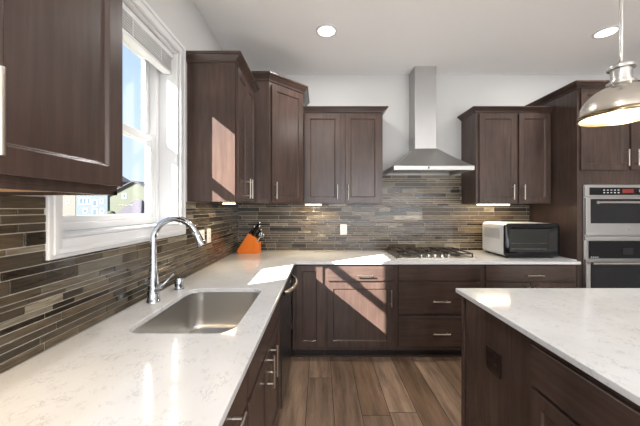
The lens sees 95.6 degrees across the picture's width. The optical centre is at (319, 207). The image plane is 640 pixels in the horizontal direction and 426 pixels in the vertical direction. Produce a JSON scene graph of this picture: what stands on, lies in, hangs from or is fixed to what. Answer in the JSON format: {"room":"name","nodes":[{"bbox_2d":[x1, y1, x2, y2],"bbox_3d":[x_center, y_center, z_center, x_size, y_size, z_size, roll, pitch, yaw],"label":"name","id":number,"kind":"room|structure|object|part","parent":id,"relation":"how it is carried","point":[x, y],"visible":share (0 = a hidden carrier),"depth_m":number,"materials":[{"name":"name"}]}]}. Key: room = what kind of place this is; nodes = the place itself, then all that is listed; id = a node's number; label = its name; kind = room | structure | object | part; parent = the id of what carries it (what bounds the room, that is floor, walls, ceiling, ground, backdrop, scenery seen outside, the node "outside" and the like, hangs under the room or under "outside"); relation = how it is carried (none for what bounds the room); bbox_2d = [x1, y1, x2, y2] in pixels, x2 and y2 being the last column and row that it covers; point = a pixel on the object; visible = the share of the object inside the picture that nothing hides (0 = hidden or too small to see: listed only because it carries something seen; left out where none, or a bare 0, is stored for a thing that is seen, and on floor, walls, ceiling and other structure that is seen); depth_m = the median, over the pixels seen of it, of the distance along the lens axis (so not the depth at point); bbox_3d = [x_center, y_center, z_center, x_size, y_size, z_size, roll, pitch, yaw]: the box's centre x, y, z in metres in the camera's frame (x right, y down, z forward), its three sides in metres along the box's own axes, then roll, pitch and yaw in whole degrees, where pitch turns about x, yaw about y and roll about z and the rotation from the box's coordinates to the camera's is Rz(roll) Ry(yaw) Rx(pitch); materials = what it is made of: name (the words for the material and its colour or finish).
{"room":"kitchen","nodes":[
{"label":"kitchen","id":0,"kind":"room"},
{"bbox_2d":[0,0,234,373],"bbox_3d":[-1.183,-0.070,-0.327,0.474,2.940,7.346,0,0,0],"label":"wall","id":1,"kind":"structure","parent":0,"point":[183,18],"depth_m":2.06,"materials":[{"name":"grey paint"}]},
{"bbox_2d":[0,0,122,194],"bbox_3d":[-0.748,-0.551,0.452,0.396,1.027,0.963,0,0,0],"label":"upper cabinet","id":2,"kind":"object","parent":1,"relation":"attached to","point":[61,61],"visible":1,"depth_m":0.67,"materials":[{"name":"brown wood"}]},
{"bbox_3d":[-0.571,-0.170,0.508,0.038,0.155,0.012,0,0,0],"label":"handle","id":3,"kind":"part","parent":2,"relation":"part of","materials":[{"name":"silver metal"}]},
{"bbox_2d":[44,0,185,260],"bbox_3d":[-1.029,-0.462,1.496,0.222,1.283,1.013,0,0,0],"label":"window","id":4,"kind":"structure","parent":1,"relation":"in","point":[163,96],"depth_m":1.84,"materials":[{"name":"white wood"}]},
{"bbox_3d":[-1.090,-0.195,1.491,0.030,0.541,0.792,0,0,0],"label":"sash","id":5,"kind":"part","parent":4,"relation":"part of","materials":[{"name":"white wood"}]},
{"bbox_3d":[-1.103,-0.463,1.491,0.075,1.121,0.864,0,0,0],"label":"frame","id":6,"kind":"part","parent":4,"relation":"part of","materials":[{"name":"white"}]},
{"bbox_3d":[-1.123,-0.704,1.491,0.030,0.567,0.792,0,0,0],"label":"sash","id":7,"kind":"part","parent":4,"relation":"part of","materials":[{"name":"white"}]},
{"bbox_2d":[123,2,172,73],"bbox_3d":[-1.002,-0.952,1.491,0.061,0.139,0.860,0,0,0],"label":"window blind","id":8,"kind":"object","parent":4,"relation":"attached to","point":[136,33],"visible":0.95,"depth_m":1.63,"materials":[{"name":"white"}]},
{"bbox_3d":[-1.006,-0.891,1.491,0.053,0.018,0.848,0,0,0],"label":"rail","id":9,"kind":"part","parent":8,"relation":"part of","materials":[{"name":"white plastic"}]},
{"bbox_2d":[0,195,238,372],"bbox_3d":[-0.941,0.221,1.168,0.011,0.531,4.336,0,0,0],"label":"tile backsplash","id":10,"kind":"structure","parent":1,"relation":"attached to","point":[43,303],"depth_m":1.07,"materials":[{"name":"tile"}]},
{"bbox_2d":[198,229,204,240],"bbox_3d":[-0.931,0.232,2.277,0.008,0.120,0.118,0,0,0],"label":"wall outlet","id":11,"kind":"object","parent":10,"relation":"attached to","point":[202,232],"visible":0.31,"depth_m":2.31,"materials":[{"name":"white plastic"}]},
{"bbox_2d":[207,228,210,242],"bbox_3d":[-0.931,0.232,2.432,0.008,0.120,0.078,0,0,0],"label":"wall outlet","id":12,"kind":"object","parent":10,"relation":"attached to","point":[209,229],"visible":1,"depth_m":2.43,"materials":[{"name":"white plastic"}]},
{"bbox_2d":[186,51,259,202],"bbox_3d":[-0.747,-0.568,2.324,0.399,1.045,0.632,0,0,0],"label":"upper cabinet","id":13,"kind":"object","parent":1,"relation":"attached to","point":[222,87],"visible":0.98,"depth_m":2.06,"materials":[{"name":"brown wood"}]},
{"bbox_3d":[-0.748,-1.058,2.324,0.396,0.065,0.632,0,0,0],"label":"crown moulding","id":14,"kind":"part","parent":13,"relation":"part of","materials":[{"name":"brown wood"}]},
{"bbox_3d":[-0.595,-0.534,2.209,0.020,0.962,0.262,0,0,0],"label":"door","id":15,"kind":"part","parent":13,"relation":"part of","materials":[{"name":"brown wood"}]},
{"bbox_3d":[-0.595,-0.534,2.478,0.020,0.962,0.264,0,0,0],"label":"door","id":16,"kind":"part","parent":13,"relation":"part of","materials":[{"name":"brown wood"}]},
{"bbox_2d":[277,329,460,425],"bbox_3d":[1.777,1.450,-0.327,5.846,0.100,7.546,0,0,0],"label":"floor","id":17,"kind":"structure","parent":0,"point":[319,391],"depth_m":2.21,"materials":[{"name":"brown wood"}]},
{"bbox_2d":[222,372,247,425],"bbox_3d":[-0.577,0.956,0.725,0.734,0.888,0.549,0,0,0],"label":"base cabinet","id":18,"kind":"object","parent":17,"relation":"on","point":[237,414],"visible":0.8,"depth_m":0.87,"materials":[{"name":"brown wood"}]},
{"bbox_3d":[-0.229,0.600,0.770,0.038,0.012,0.155,0,0,0],"label":"handle","id":19,"kind":"part","parent":18,"relation":"part of","materials":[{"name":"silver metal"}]},
{"bbox_3d":[-0.258,0.975,0.856,0.020,0.585,0.259,0,0,0],"label":"door","id":20,"kind":"part","parent":18,"relation":"part of","materials":[{"name":"brown wood"}]},
{"bbox_2d":[245,298,280,425],"bbox_3d":[-0.577,0.956,1.417,0.734,0.888,0.835,0,0,0],"label":"base cabinet","id":21,"kind":"object","parent":17,"relation":"on","point":[263,406],"visible":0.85,"depth_m":1.37,"materials":[{"name":"brown wood"}]},
{"bbox_3d":[-0.258,0.975,1.214,0.020,0.585,0.403,0,0,0],"label":"door","id":22,"kind":"part","parent":21,"relation":"part of","materials":[{"name":"brown wood"}]},
{"bbox_3d":[-0.229,0.775,1.372,0.038,0.155,0.012,0,0,0],"label":"handle","id":23,"kind":"part","parent":21,"relation":"part of","materials":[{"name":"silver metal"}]},
{"bbox_3d":[-0.258,0.975,1.622,0.020,0.585,0.402,0,0,0],"label":"door","id":24,"kind":"part","parent":21,"relation":"part of","materials":[{"name":"brown wood"}]},
{"bbox_3d":[-0.229,0.775,1.468,0.038,0.155,0.012,0,0,0],"label":"handle","id":25,"kind":"part","parent":21,"relation":"part of","materials":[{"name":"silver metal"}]},
{"bbox_2d":[279,274,297,408],"bbox_3d":[-0.507,0.958,2.141,0.686,0.885,0.598,0,0,0],"label":"dishwasher","id":26,"kind":"object","parent":17,"relation":"on","point":[285,298],"visible":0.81,"depth_m":2.04,"materials":[{"name":"black metal"}]},
{"bbox_3d":[-0.256,0.901,2.141,0.025,0.758,0.592,0,0,0],"label":"door","id":27,"kind":"part","parent":26,"relation":"part of","materials":[{"name":"brown wood"}]},
{"bbox_3d":[-0.205,0.558,2.140,0.082,0.026,0.513,0,0,0],"label":"handle","id":28,"kind":"part","parent":26,"relation":"part of","materials":[{"name":"silver metal"}]},
{"bbox_2d":[293,264,324,356],"bbox_3d":[-0.102,0.956,2.993,0.296,0.888,0.705,0,0,0],"label":"base cabinet","id":29,"kind":"object","parent":17,"relation":"on","point":[309,294],"visible":0.97,"depth_m":2.65,"materials":[{"name":"brown wood"}]},
{"bbox_3d":[-0.102,1.391,2.729,0.296,0.018,0.012,0,0,0],"label":"shoe moulding","id":30,"kind":"part","parent":29,"relation":"part of","materials":[{"name":"brown wood"}]},
{"bbox_2d":[325,264,394,356],"bbox_3d":[0.367,0.956,2.974,0.642,0.888,0.743,0,0,0],"label":"base cabinet","id":31,"kind":"object","parent":17,"relation":"on","point":[359,298],"visible":0.98,"depth_m":2.65,"materials":[{"name":"brown wood"}]},
{"bbox_3d":[0.367,1.391,2.729,0.642,0.018,0.012,0,0,0],"label":"shoe moulding","id":32,"kind":"part","parent":31,"relation":"part of","materials":[{"name":"brown wood"}]},
{"bbox_3d":[0.368,0.594,2.650,0.603,0.142,0.020,0,0,0],"label":"drawer","id":33,"kind":"part","parent":31,"relation":"part of","materials":[{"name":"brown wood"}]},
{"bbox_3d":[0.368,0.975,2.650,0.603,0.585,0.020,0,0,0],"label":"door","id":34,"kind":"part","parent":31,"relation":"part of","materials":[{"name":"brown wood"}]},
{"bbox_2d":[393,264,481,356],"bbox_3d":[1.087,0.956,2.974,0.795,0.888,0.743,0,0,0],"label":"base cabinet","id":35,"kind":"object","parent":17,"relation":"on","point":[427,302],"visible":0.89,"depth_m":2.64,"materials":[{"name":"brown wood"}]},
{"bbox_3d":[1.087,1.391,2.729,0.795,0.018,0.012,0,0,0],"label":"shoe moulding","id":36,"kind":"part","parent":35,"relation":"part of","materials":[{"name":"brown wood"}]},
{"bbox_3d":[1.088,1.128,2.650,0.748,0.278,0.020,0,0,0],"label":"drawer","id":37,"kind":"part","parent":35,"relation":"part of","materials":[{"name":"brown wood"}]},
{"bbox_3d":[1.088,0.825,2.650,0.748,0.289,0.020,0,0,0],"label":"drawer","id":38,"kind":"part","parent":35,"relation":"part of","materials":[{"name":"brown wood"}]},
{"bbox_3d":[1.088,0.594,2.650,0.748,0.142,0.020,0,0,0],"label":"drawer","id":39,"kind":"part","parent":35,"relation":"part of","materials":[{"name":"brown wood"}]},
{"bbox_2d":[482,264,575,287],"bbox_3d":[1.952,0.956,2.974,0.934,0.888,0.743,0,0,0],"label":"base cabinet","id":40,"kind":"object","parent":17,"relation":"on","point":[493,275],"visible":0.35,"depth_m":2.64,"materials":[{"name":"brown wood"}]},
{"bbox_3d":[1.714,0.975,2.650,0.406,0.585,0.020,0,0,0],"label":"door","id":41,"kind":"part","parent":40,"relation":"part of","materials":[{"name":"brown wood"}]},
{"bbox_3d":[1.920,0.594,2.650,0.818,0.142,0.020,0,0,0],"label":"drawer","id":42,"kind":"part","parent":40,"relation":"part of","materials":[{"name":"brown wood"}]},
{"bbox_3d":[2.127,0.975,2.650,0.404,0.585,0.020,0,0,0],"label":"door","id":43,"kind":"part","parent":40,"relation":"part of","materials":[{"name":"brown wood"}]},
{"bbox_2d":[461,296,639,425],"bbox_3d":[1.496,0.956,0.615,1.408,0.888,2.230,0,0,0],"label":"kitchen island","id":44,"kind":"object","parent":17,"relation":"on","point":[536,386],"visible":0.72,"depth_m":1.22,"materials":[{"name":"brown wood"}]},
{"bbox_3d":[0.852,0.956,1.715,0.020,0.888,0.030,0,0,0],"label":"corner post","id":45,"kind":"part","parent":44,"relation":"part of","materials":[{"name":"brown wood"}]},
{"bbox_2d":[486,344,500,378],"bbox_3d":[0.846,0.745,1.417,0.008,0.112,0.118,0,0,0],"label":"wall outlet","id":46,"kind":"object","parent":44,"relation":"attached to","point":[493,358],"visible":1,"depth_m":1.41,"materials":[{"name":"black plastic"}]},
{"bbox_2d":[456,288,639,405],"bbox_3d":[1.576,0.499,0.606,1.508,0.026,2.312,0,0,0],"label":"island countertop","id":47,"kind":"structure","parent":44,"relation":"on","point":[595,330],"depth_m":1.23,"materials":[{"name":"white stone"}]},
{"bbox_3d":[0.840,0.989,0.994,0.020,0.562,0.303,0,0,0],"label":"door","id":48,"kind":"part","parent":44,"relation":"part of","materials":[{"name":"brown wood"}]},
{"bbox_3d":[0.840,0.615,0.838,0.020,0.157,0.615,0,0,0],"label":"drawer","id":49,"kind":"part","parent":44,"relation":"part of","materials":[{"name":"brown wood"}]},
{"bbox_2d":[525,80,639,287],"bbox_3d":[2.857,0.110,3.009,0.984,2.580,0.674,0,0,0],"label":"tall cabinet","id":50,"kind":"object","parent":17,"relation":"on","point":[606,155],"visible":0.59,"depth_m":2.73,"materials":[{"name":"brown wood"}]},
{"bbox_3d":[2.833,-1.145,3.010,0.935,0.070,0.671,0,0,0],"label":"crown moulding","id":51,"kind":"part","parent":50,"relation":"part of","materials":[{"name":"brown wood"}]},
{"bbox_3d":[2.667,-0.736,2.720,0.446,0.762,0.020,0,0,0],"label":"door","id":52,"kind":"part","parent":50,"relation":"part of","materials":[{"name":"brown wood"}]},
{"bbox_2d":[583,185,639,287],"bbox_3d":[2.844,0.420,2.966,0.745,1.279,0.660,0,0,0],"label":"wall oven","id":53,"kind":"object","parent":50,"relation":"in","point":[611,213],"visible":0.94,"depth_m":2.69,"materials":[{"name":"silver metal"}]},
{"bbox_3d":[2.844,0.078,2.705,0.745,0.351,0.022,0,0,0],"label":"microwave door","id":54,"kind":"part","parent":53,"relation":"part of","materials":[{"name":"silver metal"}]},
{"bbox_3d":[2.844,-0.162,2.710,0.745,0.106,0.012,0,0,0],"label":"control panel","id":55,"kind":"part","parent":53,"relation":"part of","materials":[{"name":"silver metal"}]},
{"bbox_3d":[2.859,0.389,2.709,0.685,0.163,0.014,0,0,0],"label":"control panel","id":56,"kind":"part","parent":53,"relation":"part of","materials":[{"name":"black glass"}]},
{"bbox_3d":[2.844,-0.156,2.704,0.665,0.069,0.003,0,0,0],"label":"control glass","id":57,"kind":"part","parent":53,"relation":"part of","materials":[{"name":"black glass"}]},
{"bbox_3d":[2.845,0.029,2.694,0.663,0.227,0.004,0,0,0],"label":"door glass","id":58,"kind":"part","parent":53,"relation":"part of","materials":[{"name":"black glass"}]},
{"bbox_3d":[2.854,-0.050,2.666,0.625,0.028,0.060,0,0,0],"label":"handle","id":59,"kind":"part","parent":53,"relation":"part of","materials":[{"name":"silver metal"}]},
{"bbox_3d":[3.131,-0.736,2.720,0.436,0.762,0.020,0,0,0],"label":"door","id":60,"kind":"part","parent":50,"relation":"part of","materials":[{"name":"brown wood"}]},
{"bbox_3d":[2.946,-0.467,2.691,0.011,0.155,0.038,0,0,0],"label":"handle","id":61,"kind":"part","parent":50,"relation":"part of","materials":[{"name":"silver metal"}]},
{"bbox_3d":[-0.577,0.956,0.075,0.734,0.888,0.749,0,0,0],"label":"base cabinet","id":62,"kind":"object","parent":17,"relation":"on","visible":0},
{"bbox_2d":[0,250,580,425],"bbox_3d":[0.742,0.498,1.492,3.352,0.025,3.684,0,0,0],"label":"countertop","id":63,"kind":"structure","parent":62,"relation":"on","point":[105,374],"depth_m":0.92,"materials":[{"name":"white stone"}]},
{"bbox_2d":[146,216,205,303],"bbox_3d":[-0.748,0.264,1.513,0.295,0.445,0.066,0,0,-6],"label":"kitchen faucet","id":64,"kind":"object","parent":63,"relation":"on","point":[153,294],"visible":1,"depth_m":1.49,"materials":[{"name":"silver metal"}]},
{"bbox_2d":[146,254,160,303],"bbox_3d":[-0.862,0.361,1.500,0.066,0.250,0.066,0,0,0],"label":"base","id":65,"kind":"object","parent":64,"relation":"attached to","point":[153,294],"depth_m":1.48,"materials":[{"name":"silver metal"}]},
{"bbox_3d":[-0.803,0.381,1.505,0.089,0.086,0.029,0,0,-9],"label":"lever","id":66,"kind":"part","parent":64,"relation":"part of","materials":[{"name":"silver metal"}]},
{"bbox_2d":[174,277,183,289],"bbox_3d":[-0.845,0.452,1.740,0.058,0.069,0.058,0,0,0],"label":"air gap","id":67,"kind":"object","parent":63,"relation":"on","point":[179,281],"visible":1,"depth_m":1.72,"materials":[{"name":"silver metal"}]},
{"bbox_2d":[131,292,259,333],"bbox_3d":[-0.559,0.620,1.441,0.472,0.216,0.672,0,0,0],"label":"sink","id":68,"kind":"object","parent":63,"relation":"in","point":[201,312],"visible":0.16,"depth_m":1.74,"materials":[{"name":"silver metal"}]},
{"bbox_2d":[237,233,260,252],"bbox_3d":[-0.767,0.380,3.150,0.235,0.213,0.108,0,0,0],"label":"knife block","id":69,"kind":"object","parent":63,"relation":"on","point":[249,245],"visible":0.91,"depth_m":3.10,"materials":[{"name":"orange wood"}]},
{"bbox_2d":[385,247,476,258],"bbox_3d":[1.117,0.461,3.018,0.765,0.050,0.505,0,0,0],"label":"gas cooktop","id":70,"kind":"object","parent":63,"relation":"in","point":[432,253],"visible":1,"depth_m":2.91,"materials":[{"name":"silver metal"}]},
{"bbox_2d":[482,222,559,257],"bbox_3d":[2.047,0.318,2.971,0.527,0.336,0.437,0,0,0],"label":"toaster oven","id":71,"kind":"object","parent":63,"relation":"on","point":[506,239],"visible":1,"depth_m":2.79,"materials":[{"name":"grey metal"}]},
{"bbox_3d":[2.047,0.309,2.805,0.527,0.319,0.030,0,0,0],"label":"frame","id":72,"kind":"part","parent":71,"relation":"part of","materials":[{"name":"black"}]},
{"bbox_3d":[2.053,0.312,2.788,0.465,0.222,0.005,0,0,0],"label":"glass door","id":73,"kind":"part","parent":71,"relation":"part of","materials":[{"name":"black glass"}]},
{"bbox_3d":[2.047,0.186,2.772,0.405,0.014,0.037,0,0,0],"label":"door handle","id":74,"kind":"part","parent":71,"relation":"part of","materials":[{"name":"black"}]},
{"bbox_2d":[193,0,639,74],"bbox_3d":[1.777,-1.590,-0.327,5.846,0.100,7.546,0,0,0],"label":"ceiling","id":75,"kind":"structure","parent":0,"point":[372,37],"depth_m":2.56,"materials":[{"name":"white paint"}]},
{"bbox_2d":[316,24,336,37],"bbox_3d":[0.057,-1.536,2.520,0.188,0.008,0.188,0,0,0],"label":"recessed light","id":76,"kind":"object","parent":75,"relation":"in","point":[324,30],"visible":1,"depth_m":2.51,"materials":[{"name":"white"}]},
{"bbox_2d":[318,26,334,35],"bbox_3d":[0.057,-1.536,2.520,0.146,0.002,0.146,0,0,0],"label":"diffuser","id":77,"kind":"object","parent":76,"relation":"attached to","point":[322,30],"depth_m":2.51,"materials":[{"name":"white plastic"}]},
{"bbox_2d":[591,25,618,38],"bbox_3d":[2.505,-1.536,2.540,0.188,0.008,0.188,0,0,0],"label":"recessed light","id":78,"kind":"object","parent":75,"relation":"in","point":[608,31],"visible":0.96,"depth_m":2.54,"materials":[{"name":"white plastic"}]},
{"bbox_2d":[595,28,617,36],"bbox_3d":[2.505,-1.536,2.540,0.146,0.002,0.146,0,0,0],"label":"diffuser","id":79,"kind":"object","parent":78,"relation":"attached to","point":[605,32],"depth_m":2.54,"materials":[{"name":"white plastic"}]},
{"bbox_2d":[576,0,639,126],"bbox_3d":[1.520,-0.998,1.464,0.344,1.085,0.344,0,0,0],"label":"pendant lamp","id":80,"kind":"object","parent":75,"relation":"hanging from","point":[618,103],"visible":1,"depth_m":1.44,"materials":[{"name":"silver metal"}]},
{"bbox_3d":[1.520,-0.545,1.464,0.332,0.146,0.332,0,0,0],"label":"lamp shade","id":81,"kind":"part","parent":80,"relation":"part of","materials":[{"name":"silver metal"}]},
{"bbox_3d":[1.520,-1.115,1.464,0.014,0.790,0.014,0,0,0],"label":"rod","id":82,"kind":"part","parent":80,"relation":"part of","materials":[{"name":"silver metal"}]},
{"bbox_2d":[238,75,639,328],"bbox_3d":[1.777,-0.070,3.396,5.846,2.940,0.100,0,0,0],"label":"wall","id":83,"kind":"structure","parent":0,"point":[455,94],"depth_m":3.35,"materials":[{"name":"grey paint"}]},
{"bbox_2d":[235,71,309,203],"bbox_3d":[-0.533,-0.635,2.969,0.826,1.180,0.754,0,0,0],"label":"upper cabinet","id":84,"kind":"object","parent":83,"relation":"attached to","point":[280,101],"visible":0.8,"depth_m":2.71,"materials":[{"name":"brown wood"}]},
{"bbox_3d":[-0.401,-0.160,2.651,0.012,0.155,0.037,0,0,-45],"label":"handle","id":85,"kind":"part","parent":84,"relation":"part of","materials":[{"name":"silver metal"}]},
{"bbox_3d":[-0.431,-1.185,2.857,1.118,0.080,0.374,0,0,-42],"label":"crown moulding","id":86,"kind":"part","parent":84,"relation":"part of","materials":[{"name":"brown wood"}]},
{"bbox_3d":[-0.310,-0.595,2.782,0.373,1.080,0.020,0,0,-45],"label":"door","id":87,"kind":"part","parent":84,"relation":"part of","materials":[{"name":"brown wood"}]},
{"bbox_2d":[304,106,388,203],"bbox_3d":[0.269,-0.547,3.162,0.874,1.005,0.368,0,0,0],"label":"upper cabinet","id":88,"kind":"object","parent":83,"relation":"attached to","point":[343,145],"visible":0.98,"depth_m":3.02,"materials":[{"name":"brown wood"}]},
{"bbox_3d":[0.029,-0.521,3.026,0.369,0.928,0.020,0,0,0],"label":"door","id":89,"kind":"part","parent":88,"relation":"part of","materials":[{"name":"brown wood"}]},
{"bbox_3d":[0.269,-1.022,3.166,0.874,0.055,0.360,0,0,0],"label":"crown moulding","id":90,"kind":"part","parent":88,"relation":"part of","materials":[{"name":"brown wood"}]},
{"bbox_3d":[0.447,-0.521,3.026,0.364,0.928,0.020,0,0,0],"label":"door","id":91,"kind":"part","parent":88,"relation":"part of","materials":[{"name":"brown wood"}]},
{"bbox_2d":[239,175,529,249],"bbox_3d":[0.739,0.056,3.341,3.350,0.861,0.011,0,0,0],"label":"tile backsplash","id":92,"kind":"structure","parent":83,"relation":"attached to","point":[415,210],"depth_m":3.34,"materials":[{"name":"tile"}]},
{"bbox_2d":[340,224,346,234],"bbox_3d":[0.272,0.248,3.331,0.076,0.120,0.008,0,0,0],"label":"wall outlet","id":93,"kind":"object","parent":92,"relation":"attached to","point":[343,227],"visible":1,"depth_m":3.33,"materials":[{"name":"white plastic"}]},
{"bbox_2d":[383,66,474,175],"bbox_3d":[1.117,-0.956,3.087,0.790,1.167,0.515,0,0,0],"label":"range hood","id":94,"kind":"object","parent":83,"relation":"attached to","point":[423,157],"visible":0.97,"depth_m":3.15,"materials":[{"name":"silver metal"}]},
{"bbox_3d":[1.117,-0.399,3.100,0.750,0.008,0.488,0,0,0],"label":"filter panel","id":95,"kind":"part","parent":94,"relation":"part of","materials":[{"name":"silver metal"}]},
{"bbox_2d":[457,106,554,203],"bbox_3d":[2.000,-0.547,3.162,0.839,1.005,0.368,0,0,0],"label":"upper cabinet","id":96,"kind":"object","parent":83,"relation":"attached to","point":[508,147],"visible":1,"depth_m":3.02,"materials":[{"name":"brown wood"}]},
{"bbox_2d":[477,204,509,204],"bbox_3d":[1.884,-0.038,3.155,0.346,0.014,0.030,0,0,0],"label":"light","id":97,"kind":"object","parent":96,"relation":"attached to","point":[477,204],"visible":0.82,"depth_m":3.14,"materials":[{"name":"white plastic"}]},
{"bbox_3d":[1.853,-0.521,3.026,0.385,0.928,0.020,0,0,0],"label":"door","id":98,"kind":"part","parent":96,"relation":"part of","materials":[{"name":"brown wood"}]},
{"bbox_3d":[2.000,-1.022,3.166,0.839,0.055,0.360,0,0,0],"label":"crown moulding","id":99,"kind":"part","parent":96,"relation":"part of","materials":[{"name":"brown wood"}]},
{"bbox_3d":[2.111,-0.165,2.997,0.012,0.155,0.038,0,0,0],"label":"handle","id":100,"kind":"part","parent":96,"relation":"part of","materials":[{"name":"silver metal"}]},
{"bbox_3d":[2.235,-0.521,3.026,0.324,0.928,0.020,0,0,0],"label":"door","id":101,"kind":"part","parent":96,"relation":"part of","materials":[{"name":"brown wood"}]},
{"label":"outside","id":102,"kind":"structure","parent":0,"visible":0},
{"bbox_3d":[-100.573,2.000,80.000,198.854,0.100,280.000,0,0,0],"label":"ground","id":103,"kind":"structure","parent":102,"visible":0},
{"bbox_2d":[63,195,75,215],"bbox_3d":[-62.603,-3.460,74.800,7.566,10.820,9.900,0,0,0],"label":"house","id":104,"kind":"structure","parent":103,"relation":"on","point":[69,201],"depth_m":70.31,"materials":[{"name":"grey"}]},
{"bbox_2d":[76,177,129,215],"bbox_3d":[-55.095,-3.710,74.500,8.503,11.320,9.900,0,0,0],"label":"house","id":105,"kind":"structure","parent":103,"relation":"on","point":[85,204],"depth_m":70.00,"materials":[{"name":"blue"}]},
{"bbox_2d":[110,180,144,212],"bbox_3d":[-39.766,-1.960,66.500,11.162,7.820,9.900,0,0,0],"label":"house","id":106,"kind":"structure","parent":103,"relation":"on","point":[133,190],"depth_m":62.00,"materials":[{"name":"green"}]},
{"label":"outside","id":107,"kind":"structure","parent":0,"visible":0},
{"bbox_3d":[-63.000,1.925,52.000,114.000,0.050,12.000,0,0,0],"label":"street","id":108,"kind":"object","parent":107,"visible":0},
{"bbox_2d":[116,200,144,213],"bbox_3d":[-33.017,0.225,53.000,4.828,3.450,6.800,0,0,0],"label":"garage","id":109,"kind":"structure","parent":108,"relation":"on","point":[137,206],"depth_m":51.08,"materials":[{"name":"grey"}]}
]}

